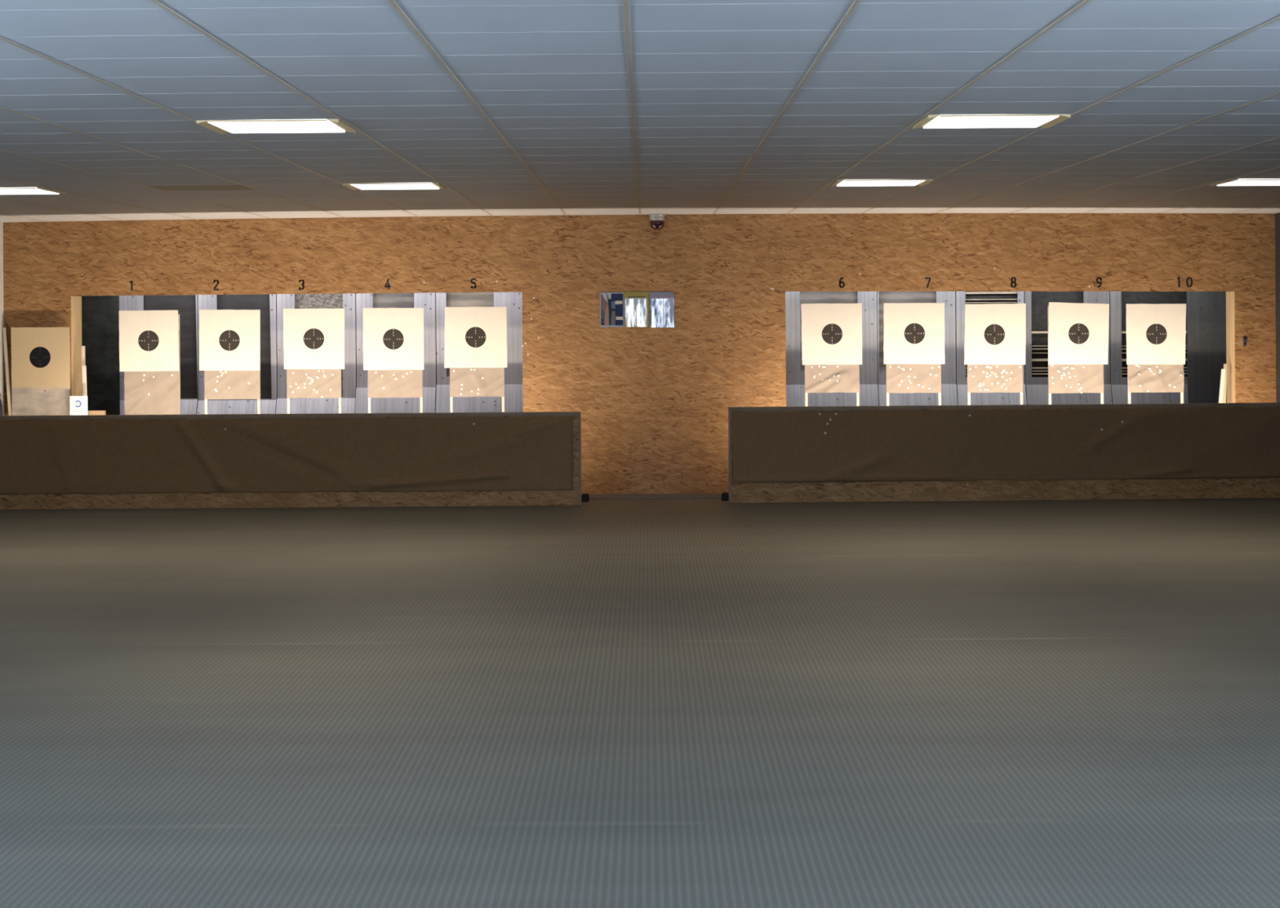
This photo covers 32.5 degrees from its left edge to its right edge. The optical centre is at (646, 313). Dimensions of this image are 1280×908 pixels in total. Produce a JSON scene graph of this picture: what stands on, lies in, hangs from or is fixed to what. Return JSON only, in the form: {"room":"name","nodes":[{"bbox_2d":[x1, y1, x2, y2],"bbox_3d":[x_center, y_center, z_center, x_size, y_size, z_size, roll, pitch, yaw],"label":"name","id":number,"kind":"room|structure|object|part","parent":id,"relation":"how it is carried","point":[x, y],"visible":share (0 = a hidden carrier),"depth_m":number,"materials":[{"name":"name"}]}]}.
{"room":"sports facility","nodes":[
{"label":"sports facility","id":0,"kind":"room"},
{"bbox_2d":[0,222,4,415],"bbox_3d":[-6.200,0.468,10.300,0.120,2.710,26.800,0,0,0],"label":"wall","id":1,"kind":"structure","parent":0,"point":[2,316],"depth_m":20.94,"materials":[{"name":"white paint"}]},
{"bbox_2d":[3,213,1275,495],"bbox_3d":[-0.064,0.394,21.209,12.253,2.714,0.421,0,0,0],"label":"wall","id":2,"kind":"structure","parent":0,"point":[653,403],"depth_m":21.00,"materials":[{"name":"brown wood"}]},
{"bbox_2d":[600,292,624,327],"bbox_3d":[-0.332,-0.040,20.995,0.231,0.331,0.006,0,0,0],"label":"notice","id":3,"kind":"object","parent":2,"relation":"attached to","point":[611,304],"visible":1,"depth_m":20.99,"materials":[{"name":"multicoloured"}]},
{"bbox_2d":[624,291,648,327],"bbox_3d":[-0.095,-0.044,20.996,0.236,0.336,0.004,0,0,0],"label":"notice","id":4,"kind":"object","parent":2,"relation":"attached to","point":[636,303],"visible":1,"depth_m":20.99,"materials":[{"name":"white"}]},
{"bbox_2d":[589,493,722,498],"bbox_3d":[0.088,1.723,20.789,1.275,0.012,0.418,0,0,0],"label":"trim","id":5,"kind":"structure","parent":2,"relation":"attached to","point":[686,495],"depth_m":20.71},
{"bbox_2d":[649,292,674,327],"bbox_3d":[0.145,-0.041,20.995,0.231,0.338,0.005,0,0,0],"label":"notice","id":6,"kind":"object","parent":2,"relation":"attached to","point":[661,304],"visible":1,"depth_m":20.99,"materials":[{"name":"grey paper"}]},
{"bbox_2d":[1243,337,1246,346],"bbox_3d":[5.712,0.268,20.982,0.036,0.090,0.034,0,0,0],"label":"wall hook","id":7,"kind":"object","parent":2,"relation":"attached to","point":[1244,338],"visible":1,"depth_m":20.99,"materials":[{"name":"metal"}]},
{"bbox_2d":[0,497,1279,907],"bbox_3d":[-0.054,1.770,10.300,12.353,0.080,26.800,0,0,0],"label":"floor","id":8,"kind":"structure","parent":0,"point":[685,702],"depth_m":9.76,"materials":[{"name":"rubber"}]},
{"bbox_2d":[0,393,3,415],"bbox_3d":[-6.064,1.242,20.500,0.128,1.060,0.125,0,0,0],"label":"bag","id":9,"kind":"object","parent":8,"relation":"on","point":[1,403],"visible":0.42,"depth_m":20.48,"materials":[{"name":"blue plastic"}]},
{"bbox_2d":[2,327,12,415],"bbox_3d":[-6.053,0.951,20.910,0.202,1.643,0.034,0,0,37],"label":"wooden slat","id":10,"kind":"object","parent":8,"relation":"on","point":[4,329],"visible":0.64,"depth_m":20.93,"materials":[{"name":"brown wood"}]},
{"bbox_2d":[10,327,70,415],"bbox_3d":[-5.756,0.948,20.900,0.556,1.645,0.041,0,0,0],"label":"target","id":11,"kind":"object","parent":8,"relation":"on","point":[41,356],"visible":1,"depth_m":20.88,"materials":[{"name":"beige paper"}]},
{"bbox_2d":[81,346,85,395],"bbox_3d":[-5.390,1.037,21.056,0.042,1.461,0.039,0,0,0],"label":"wooden slat","id":12,"kind":"object","parent":8,"relation":"on","point":[82,347],"visible":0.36,"depth_m":21.06,"materials":[{"name":"brown wood"}]},
{"bbox_2d":[82,365,87,395],"bbox_3d":[-5.348,1.130,20.972,0.084,1.274,0.034,0,0,39],"label":"wooden slat","id":13,"kind":"object","parent":8,"relation":"on","point":[84,367],"visible":0.36,"depth_m":20.98,"materials":[{"name":"white wood"}]},
{"bbox_2d":[71,295,119,414],"bbox_3d":[-5.717,0.570,22.710,0.540,2.400,0.020,0,0,0],"label":"panel","id":14,"kind":"object","parent":8,"relation":"on","point":[100,313],"visible":0.21,"depth_m":22.70,"materials":[{"name":"black"}]},
{"bbox_2d":[119,310,180,414],"bbox_3d":[-4.794,0.864,21.290,0.611,1.800,0.180,0,0,0],"label":"target","id":15,"kind":"object","parent":8,"relation":"on","point":[149,349],"visible":0.94,"depth_m":21.26,"materials":[{"name":"beige paper"}]},
{"bbox_3d":[-4.531,0.882,21.288,0.026,1.759,0.024,0,0,0],"label":"post","id":16,"kind":"part","parent":15,"relation":"part of","materials":[{"name":"white wood"}]},
{"bbox_2d":[119,294,199,414],"bbox_3d":[-5.101,0.566,22.955,0.862,2.400,0.310,0,0,0],"label":"panel","id":17,"kind":"object","parent":8,"relation":"on","point":[187,305],"visible":0.13,"depth_m":23.09,"materials":[{"name":"grey wood"}]},
{"bbox_3d":[-5.109,1.332,22.896,0.836,0.867,0.192,0,0,0],"label":"plate","id":18,"kind":"part","parent":17,"relation":"part of","materials":[{"name":"grey metal"}]},
{"bbox_2d":[143,294,199,399],"bbox_3d":[-4.983,0.226,23.100,0.621,1.423,0.020,0,0,0],"label":"curtain","id":19,"kind":"object","parent":17,"relation":"hanging from","point":[185,304],"depth_m":23.09,"materials":[{"name":"black rubber"}]},
{"bbox_2d":[199,309,260,413],"bbox_3d":[-4.019,0.857,21.290,0.614,1.802,0.180,0,0,0],"label":"target","id":20,"kind":"object","parent":8,"relation":"on","point":[229,340],"visible":0.93,"depth_m":21.26,"materials":[{"name":"beige paper"}]},
{"bbox_3d":[-4.266,0.879,21.288,0.026,1.762,0.024,0,0,0],"label":"post","id":21,"kind":"part","parent":20,"relation":"part of","materials":[{"name":"white wood"}]},
{"bbox_3d":[-3.755,0.875,21.288,0.026,1.762,0.024,0,0,0],"label":"post","id":22,"kind":"part","parent":20,"relation":"part of","materials":[{"name":"white wood"}]},
{"bbox_2d":[196,293,276,413],"bbox_3d":[-4.281,0.560,22.955,0.815,2.400,0.310,0,0,0],"label":"panel","id":23,"kind":"object","parent":8,"relation":"on","point":[266,303],"visible":0.26,"depth_m":23.00,"materials":[{"name":"grey wood"}]},
{"bbox_3d":[-4.275,1.331,22.896,0.815,0.859,0.192,0,0,0],"label":"plate","id":24,"kind":"part","parent":23,"relation":"part of","materials":[{"name":"grey metal"}]},
{"bbox_2d":[217,293,271,399],"bbox_3d":[-4.212,0.225,23.100,0.628,1.431,0.020,0,0,0],"label":"curtain","id":25,"kind":"object","parent":23,"relation":"hanging from","point":[258,301],"depth_m":23.09,"materials":[{"name":"black rubber"}]},
{"bbox_2d":[0,411,581,509],"bbox_3d":[-3.363,1.330,19.925,5.534,0.848,0.201,0,0,0],"label":"parapet","id":26,"kind":"object","parent":8,"relation":"on","point":[423,459],"visible":1,"depth_m":19.88,"materials":[{"name":"brown"}]},
{"bbox_2d":[69,395,88,415],"bbox_3d":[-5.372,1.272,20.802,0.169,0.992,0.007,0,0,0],"label":"printed card","id":27,"kind":"object","parent":26,"relation":"on","point":[77,404],"visible":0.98,"depth_m":20.80,"materials":[{"name":"white paper"}]},
{"bbox_2d":[88,410,106,414],"bbox_3d":[-5.231,1.343,20.925,0.162,0.848,0.050,0,0,0],"label":"wood block","id":28,"kind":"object","parent":26,"relation":"on","point":[90,412],"visible":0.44,"depth_m":20.90,"materials":[{"name":"brown wood"}]},
{"bbox_2d":[283,308,344,413],"bbox_3d":[-3.213,0.849,21.290,0.595,1.807,0.180,0,0,0],"label":"target","id":29,"kind":"object","parent":8,"relation":"on","point":[313,339],"visible":0.94,"depth_m":21.26,"materials":[{"name":"beige paper"}]},
{"bbox_3d":[-3.467,0.871,21.288,0.026,1.767,0.024,0,0,0],"label":"post","id":30,"kind":"part","parent":29,"relation":"part of","materials":[{"name":"white wood"}]},
{"bbox_3d":[-2.970,0.867,21.288,0.026,1.767,0.024,0,0,0],"label":"post","id":31,"kind":"part","parent":29,"relation":"part of","materials":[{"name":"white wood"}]},
{"bbox_2d":[275,293,355,413],"bbox_3d":[-3.454,0.554,22.945,0.822,2.400,0.290,0,0,0],"label":"panel","id":32,"kind":"object","parent":8,"relation":"on","point":[347,301],"visible":0.23,"depth_m":23.00,"materials":[{"name":"grey wood"}]},
{"bbox_3d":[-3.449,1.317,22.896,0.822,0.874,0.192,0,0,0],"label":"plate","id":33,"kind":"part","parent":32,"relation":"part of","materials":[{"name":"grey metal"}]},
{"bbox_2d":[294,293,342,396],"bbox_3d":[-3.428,0.212,23.080,0.566,1.416,0.020,0,0,0],"label":"shooting target","id":34,"kind":"object","parent":32,"relation":"hanging from","point":[301,300],"depth_m":23.07,"materials":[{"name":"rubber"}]},
{"bbox_2d":[363,307,424,413],"bbox_3d":[-2.439,0.844,21.290,0.600,1.806,0.180,0,0,0],"label":"target","id":35,"kind":"object","parent":8,"relation":"on","point":[393,337],"visible":0.93,"depth_m":21.26,"materials":[{"name":"beige paper"}]},
{"bbox_3d":[-2.684,0.865,21.288,0.026,1.767,0.024,0,0,0],"label":"post","id":36,"kind":"part","parent":35,"relation":"part of","materials":[{"name":"white wood"}]},
{"bbox_3d":[-2.182,0.862,21.288,0.026,1.767,0.024,0,0,0],"label":"post","id":37,"kind":"part","parent":35,"relation":"part of","materials":[{"name":"white wood"}]},
{"bbox_2d":[355,293,435,413],"bbox_3d":[-2.621,0.548,22.945,0.829,2.400,0.290,0,0,0],"label":"panel","id":38,"kind":"object","parent":8,"relation":"on","point":[427,301],"visible":0.2,"depth_m":23.00,"materials":[{"name":"grey wood"}]},
{"bbox_2d":[373,293,413,307],"bbox_3d":[-2.647,0.154,23.080,0.496,1.310,0.020,0,0,0],"label":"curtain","id":39,"kind":"object","parent":38,"relation":"hanging from","point":[380,300],"depth_m":23.07,"materials":[{"name":"grey metal"}]},
{"bbox_3d":[-2.616,1.258,22.896,0.829,0.980,0.192,0,0,0],"label":"plate","id":40,"kind":"part","parent":38,"relation":"part of","materials":[{"name":"grey metal"}]},
{"bbox_2d":[444,306,506,412],"bbox_3d":[-1.650,0.836,21.290,0.608,1.812,0.180,0,0,0],"label":"target","id":41,"kind":"object","parent":8,"relation":"on","point":[475,338],"visible":0.91,"depth_m":21.26,"materials":[{"name":"beige paper"}]},
{"bbox_3d":[-1.890,0.857,21.288,0.026,1.773,0.024,0,0,0],"label":"post","id":42,"kind":"part","parent":41,"relation":"part of","materials":[{"name":"white wood"}]},
{"bbox_3d":[-1.390,0.853,21.288,0.026,1.773,0.024,0,0,0],"label":"post","id":43,"kind":"part","parent":41,"relation":"part of","materials":[{"name":"white wood"}]},
{"bbox_2d":[435,292,522,412],"bbox_3d":[-1.693,0.542,22.945,1.010,2.400,0.290,0,0,0],"label":"panel","id":44,"kind":"object","parent":8,"relation":"on","point":[513,301],"visible":0.19,"depth_m":23.00,"materials":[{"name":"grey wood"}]},
{"bbox_2d":[446,292,493,376],"bbox_3d":[-1.846,0.098,23.080,0.562,1.211,0.020,0,0,0],"label":"shooting target","id":45,"kind":"object","parent":44,"relation":"hanging from","point":[453,299],"depth_m":23.07,"materials":[{"name":"beige paper"}]},
{"bbox_3d":[-1.688,1.239,22.896,1.010,1.005,0.192,0,0,0],"label":"plate","id":46,"kind":"part","parent":44,"relation":"part of","materials":[{"name":"grey wood"}]},
{"bbox_2d":[581,493,589,502],"bbox_3d":[-0.567,1.698,20.320,0.070,0.072,0.080,0,0,0],"label":"block","id":47,"kind":"object","parent":8,"relation":"on","point":[585,496],"visible":1,"depth_m":20.28,"materials":[{"name":"black paint"}]},
{"bbox_2d":[721,492,728,500],"bbox_3d":[0.726,1.689,20.320,0.070,0.072,0.080,0,0,0],"label":"block","id":48,"kind":"object","parent":8,"relation":"on","point":[725,495],"visible":0.96,"depth_m":20.28,"materials":[{"name":"black paint"}]},
{"bbox_2d":[800,302,862,406],"bbox_3d":[1.795,0.807,21.290,0.588,1.820,0.180,0,0,0],"label":"target","id":49,"kind":"object","parent":8,"relation":"on","point":[832,333],"visible":0.94,"depth_m":21.26,"materials":[{"name":"beige paper"}]},
{"bbox_3d":[1.546,0.829,21.288,0.026,1.780,0.024,0,0,0],"label":"post","id":50,"kind":"part","parent":49,"relation":"part of","materials":[{"name":"white wood"}]},
{"bbox_3d":[2.046,0.826,21.288,0.026,1.780,0.024,0,0,0],"label":"post","id":51,"kind":"part","parent":49,"relation":"part of","materials":[{"name":"white wood"}]},
{"bbox_2d":[785,291,878,406],"bbox_3d":[1.872,0.517,22.945,1.080,2.400,0.290,0,0,0],"label":"panel","id":52,"kind":"object","parent":8,"relation":"on","point":[795,370],"visible":0.21,"depth_m":23.00,"materials":[{"name":"grey wood"}]},
{"bbox_2d":[800,291,857,370],"bbox_3d":[1.910,0.054,23.080,0.667,1.174,0.020,0,0,0],"label":"curtain","id":53,"kind":"object","parent":52,"relation":"hanging from","point":[806,297],"depth_m":23.07,"materials":[{"name":"beige paper"}]},
{"bbox_3d":[1.877,1.227,22.896,1.080,0.979,0.192,0,0,0],"label":"plate","id":54,"kind":"part","parent":52,"relation":"part of","materials":[{"name":"grey wood"}]},
{"bbox_2d":[883,302,944,405],"bbox_3d":[2.590,0.802,21.290,0.596,1.819,0.180,0,0,0],"label":"target","id":55,"kind":"object","parent":8,"relation":"on","point":[913,345],"visible":0.89,"depth_m":21.26,"materials":[{"name":"beige paper"}]},
{"bbox_3d":[2.335,0.824,21.288,0.026,1.780,0.024,0,0,0],"label":"post","id":56,"kind":"part","parent":55,"relation":"part of","materials":[{"name":"white wood"}]},
{"bbox_3d":[2.838,0.820,21.288,0.026,1.780,0.024,0,0,0],"label":"post","id":57,"kind":"part","parent":55,"relation":"part of","materials":[{"name":"white wood"}]},
{"bbox_2d":[876,291,957,405],"bbox_3d":[2.819,0.510,22.945,0.832,2.400,0.290,0,0,0],"label":"panel","id":58,"kind":"object","parent":8,"relation":"on","point":[948,386],"visible":0.27,"depth_m":23.00,"materials":[{"name":"grey wood"}]},
{"bbox_2d":[876,291,936,370],"bbox_3d":[2.733,0.051,23.080,0.667,1.180,0.020,0,0,0],"label":"curtain","id":59,"kind":"object","parent":58,"relation":"hanging from","point":[883,296],"depth_m":23.07,"materials":[{"name":"beige paper"}]},
{"bbox_3d":[2.832,1.223,22.896,0.815,0.974,0.192,0,0,0],"label":"plate","id":60,"kind":"part","parent":58,"relation":"part of","materials":[{"name":"grey metal"}]},
{"bbox_2d":[955,291,1026,404],"bbox_3d":[3.598,0.505,22.955,0.710,2.400,0.310,0,0,0],"label":"panel","id":61,"kind":"object","parent":8,"relation":"on","point":[962,298],"visible":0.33,"depth_m":23.00,"materials":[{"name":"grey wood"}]},
{"bbox_2d":[965,291,1017,377],"bbox_3d":[3.612,0.083,23.100,0.611,1.256,0.020,0,0,0],"label":"curtain","id":62,"kind":"object","parent":61,"relation":"hanging from","point":[971,297],"depth_m":23.09,"materials":[{"name":"beige paper"}]},
{"bbox_3d":[3.603,1.221,22.896,0.710,0.967,0.192,0,0,0],"label":"plate","id":63,"kind":"part","parent":61,"relation":"part of","materials":[{"name":"grey metal"}]},
{"bbox_2d":[964,303,1026,404],"bbox_3d":[3.375,0.803,21.290,0.601,1.807,0.180,0,0,0],"label":"target","id":64,"kind":"object","parent":8,"relation":"on","point":[994,347],"visible":0.95,"depth_m":21.26,"materials":[{"name":"beige paper"}]},
{"bbox_3d":[3.121,0.825,21.288,0.026,1.766,0.024,0,0,0],"label":"post","id":65,"kind":"part","parent":64,"relation":"part of","materials":[{"name":"white wood"}]},
{"bbox_3d":[3.630,0.822,21.288,0.026,1.766,0.024,0,0,0],"label":"post","id":66,"kind":"part","parent":64,"relation":"part of","materials":[{"name":"white wood"}]},
{"bbox_2d":[728,402,1279,502],"bbox_3d":[3.382,1.270,20.156,5.264,0.873,0.215,0,0,-2],"label":"parapet","id":67,"kind":"object","parent":8,"relation":"on","point":[1231,450],"visible":1,"depth_m":20.10,"materials":[{"name":"brown wood"}]},
{"bbox_2d":[1024,291,1112,404],"bbox_3d":[4.404,0.499,22.955,0.885,2.400,0.310,0,0,0],"label":"panel","id":68,"kind":"object","parent":8,"relation":"on","point":[1037,303],"visible":0.3,"depth_m":23.00,"materials":[{"name":"wood"}]},
{"bbox_2d":[1031,291,1083,377],"bbox_3d":[4.303,0.080,23.100,0.611,1.261,0.020,0,0,0],"label":"curtain","id":69,"kind":"object","parent":68,"relation":"hanging from","point":[1040,300],"depth_m":23.09,"materials":[{"name":"beige paper"}]},
{"bbox_3d":[4.409,1.218,22.896,0.885,0.962,0.192,0,0,0],"label":"plate","id":70,"kind":"part","parent":68,"relation":"part of","materials":[{"name":"metal"}]},
{"bbox_2d":[1047,302,1109,404],"bbox_3d":[4.172,0.793,21.290,0.619,1.816,0.180,0,0,0],"label":"target","id":71,"kind":"object","parent":8,"relation":"on","point":[1078,332],"visible":0.92,"depth_m":21.26,"materials":[{"name":"beige paper"}]},
{"bbox_3d":[3.905,0.814,21.288,0.026,1.778,0.024,0,0,0],"label":"post","id":72,"kind":"part","parent":71,"relation":"part of","materials":[{"name":"white wood"}]},
{"bbox_3d":[4.410,0.810,21.288,0.026,1.778,0.024,0,0,0],"label":"post","id":73,"kind":"part","parent":71,"relation":"part of","materials":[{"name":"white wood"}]},
{"bbox_2d":[1109,291,1187,404],"bbox_3d":[5.279,0.493,22.955,0.850,2.400,0.310,0,0,0],"label":"panel","id":74,"kind":"object","parent":8,"relation":"on","point":[1117,300],"visible":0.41,"depth_m":23.00,"materials":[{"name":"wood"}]},
{"bbox_3d":[5.285,1.215,22.896,0.850,0.956,0.192,0,0,0],"label":"plate","id":75,"kind":"part","parent":74,"relation":"part of","materials":[{"name":"metal"}]},
{"bbox_2d":[1121,291,1187,377],"bbox_3d":[5.314,0.076,23.100,0.750,1.268,0.020,0,0,0],"label":"curtain","id":76,"kind":"object","parent":74,"relation":"hanging from","point":[1127,297],"depth_m":23.09,"materials":[{"name":"beige paper"}]},
{"bbox_2d":[1125,303,1186,404],"bbox_3d":[4.929,0.798,21.290,0.596,1.796,0.180,0,0,0],"label":"target","id":77,"kind":"object","parent":8,"relation":"on","point":[1156,332],"visible":0.92,"depth_m":21.26,"materials":[{"name":"beige paper"}]},
{"bbox_3d":[4.674,0.819,21.288,0.026,1.756,0.024,0,0,0],"label":"post","id":78,"kind":"part","parent":77,"relation":"part of","materials":[{"name":"white wood"}]},
{"bbox_3d":[5.184,0.816,21.288,0.026,1.756,0.024,0,0,0],"label":"post","id":79,"kind":"part","parent":77,"relation":"part of","materials":[{"name":"white wood"}]},
{"bbox_2d":[1186,291,1226,403],"bbox_3d":[5.822,0.489,22.703,0.465,2.400,0.035,0,0,0],"label":"panel","id":80,"kind":"object","parent":8,"relation":"on","point":[1206,310],"visible":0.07,"depth_m":22.70,"materials":[{"name":"metal"}]},
{"bbox_2d":[1218,368,1225,403],"bbox_3d":[5.480,1.109,21.074,0.151,1.165,0.020,0,0,-9],"label":"wooden slat","id":81,"kind":"object","parent":8,"relation":"on","point":[1223,371],"visible":0.36,"depth_m":21.07,"materials":[{"name":"white wood"}]},
{"bbox_2d":[1222,364,1226,403],"bbox_3d":[5.549,1.085,21.145,0.082,1.211,0.023,0,0,-19],"label":"wooden slat","id":82,"kind":"object","parent":8,"relation":"on","point":[1224,365],"visible":0.36,"depth_m":21.14,"materials":[{"name":"brown wood"}]},
{"bbox_2d":[0,0,1279,222],"bbox_3d":[-0.074,-0.973,10.300,12.353,0.114,26.800,0,0,0],"label":"ceiling","id":83,"kind":"structure","parent":0,"point":[513,107],"depth_m":9.85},
{"bbox_2d":[0,187,66,195],"bbox_3d":[-4.639,-0.889,15.972,0.684,0.018,0.630,0,0,0],"label":"recessed light","id":84,"kind":"object","parent":83,"relation":"in","point":[2,190],"visible":1,"depth_m":15.91,"materials":[{"name":"white plastic"}]},
{"bbox_2d":[0,188,58,194],"bbox_3d":[-4.639,-0.891,15.972,0.574,0.012,0.622,0,0,0],"label":"diffuser","id":85,"kind":"object","parent":84,"relation":"attached to","point":[2,191],"depth_m":15.93,"materials":[{"name":"white plastic"}]},
{"bbox_3d":[-3.232,-0.919,15.972,0.684,0.010,0.628,0,0,0],"label":"panel","id":86,"kind":"part","parent":83,"relation":"part of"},
{"bbox_2d":[195,119,355,134],"bbox_3d":[-1.823,-0.926,10.884,0.684,0.018,0.630,0,0,0],"label":"recessed light","id":87,"kind":"object","parent":83,"relation":"in","point":[282,126],"visible":1,"depth_m":10.80,"materials":[{"name":"white plastic"}]},
{"bbox_2d":[342,182,446,190],"bbox_3d":[-1.823,-0.926,15.972,0.684,0.018,0.630,0,0,0],"label":"recessed light","id":88,"kind":"object","parent":83,"relation":"in","point":[433,185],"visible":1,"depth_m":15.87,"materials":[{"name":"white plastic"}]},
{"bbox_2d":[351,182,439,189],"bbox_3d":[-1.823,-0.928,15.972,0.574,0.012,0.622,0,0,0],"label":"diffuser","id":89,"kind":"object","parent":88,"relation":"attached to","point":[353,185],"depth_m":15.89,"materials":[{"name":"white plastic"}]},
{"bbox_2d":[648,213,666,229],"bbox_3d":[0.099,-0.879,20.910,0.176,0.144,0.176,0,0,0],"label":"dome security camera","id":90,"kind":"object","parent":83,"relation":"attached to","point":[656,220],"visible":1,"depth_m":20.85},
{"bbox_2d":[829,178,933,186],"bbox_3d":[1.696,-0.951,15.972,0.684,0.018,0.630,0,0,0],"label":"recessed light","id":91,"kind":"object","parent":83,"relation":"in","point":[908,182],"visible":1,"depth_m":15.87,"materials":[{"name":"white plastic"}]},
{"bbox_2d":[912,114,1070,128],"bbox_3d":[1.696,-0.951,10.884,0.684,0.018,0.630,0,0,0],"label":"recessed light","id":92,"kind":"object","parent":83,"relation":"in","point":[969,121],"visible":1,"depth_m":10.80,"materials":[{"name":"white plastic"}]},
{"bbox_2d":[1209,178,1279,186],"bbox_3d":[4.512,-0.954,15.972,0.684,0.018,0.630,0,0,0],"label":"recessed light","id":93,"kind":"object","parent":83,"relation":"in","point":[1233,182],"visible":1,"depth_m":15.89,"materials":[{"name":"white plastic"}]},
{"bbox_2d":[276,291,1110,398],"bbox_3d":[-0.064,0.425,23.750,12.353,2.710,0.100,0,0,0],"label":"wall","id":94,"kind":"structure","parent":0,"point":[955,291],"depth_m":23.70,"materials":[{"name":"grey metal"}]},
{"bbox_2d":[1275,212,1279,402],"bbox_3d":[6.072,0.383,10.300,0.120,2.710,26.800,0,0,0],"label":"wall","id":95,"kind":"structure","parent":0,"point":[1277,215],"depth_m":20.93,"materials":[{"name":"brown wood"}]}
]}

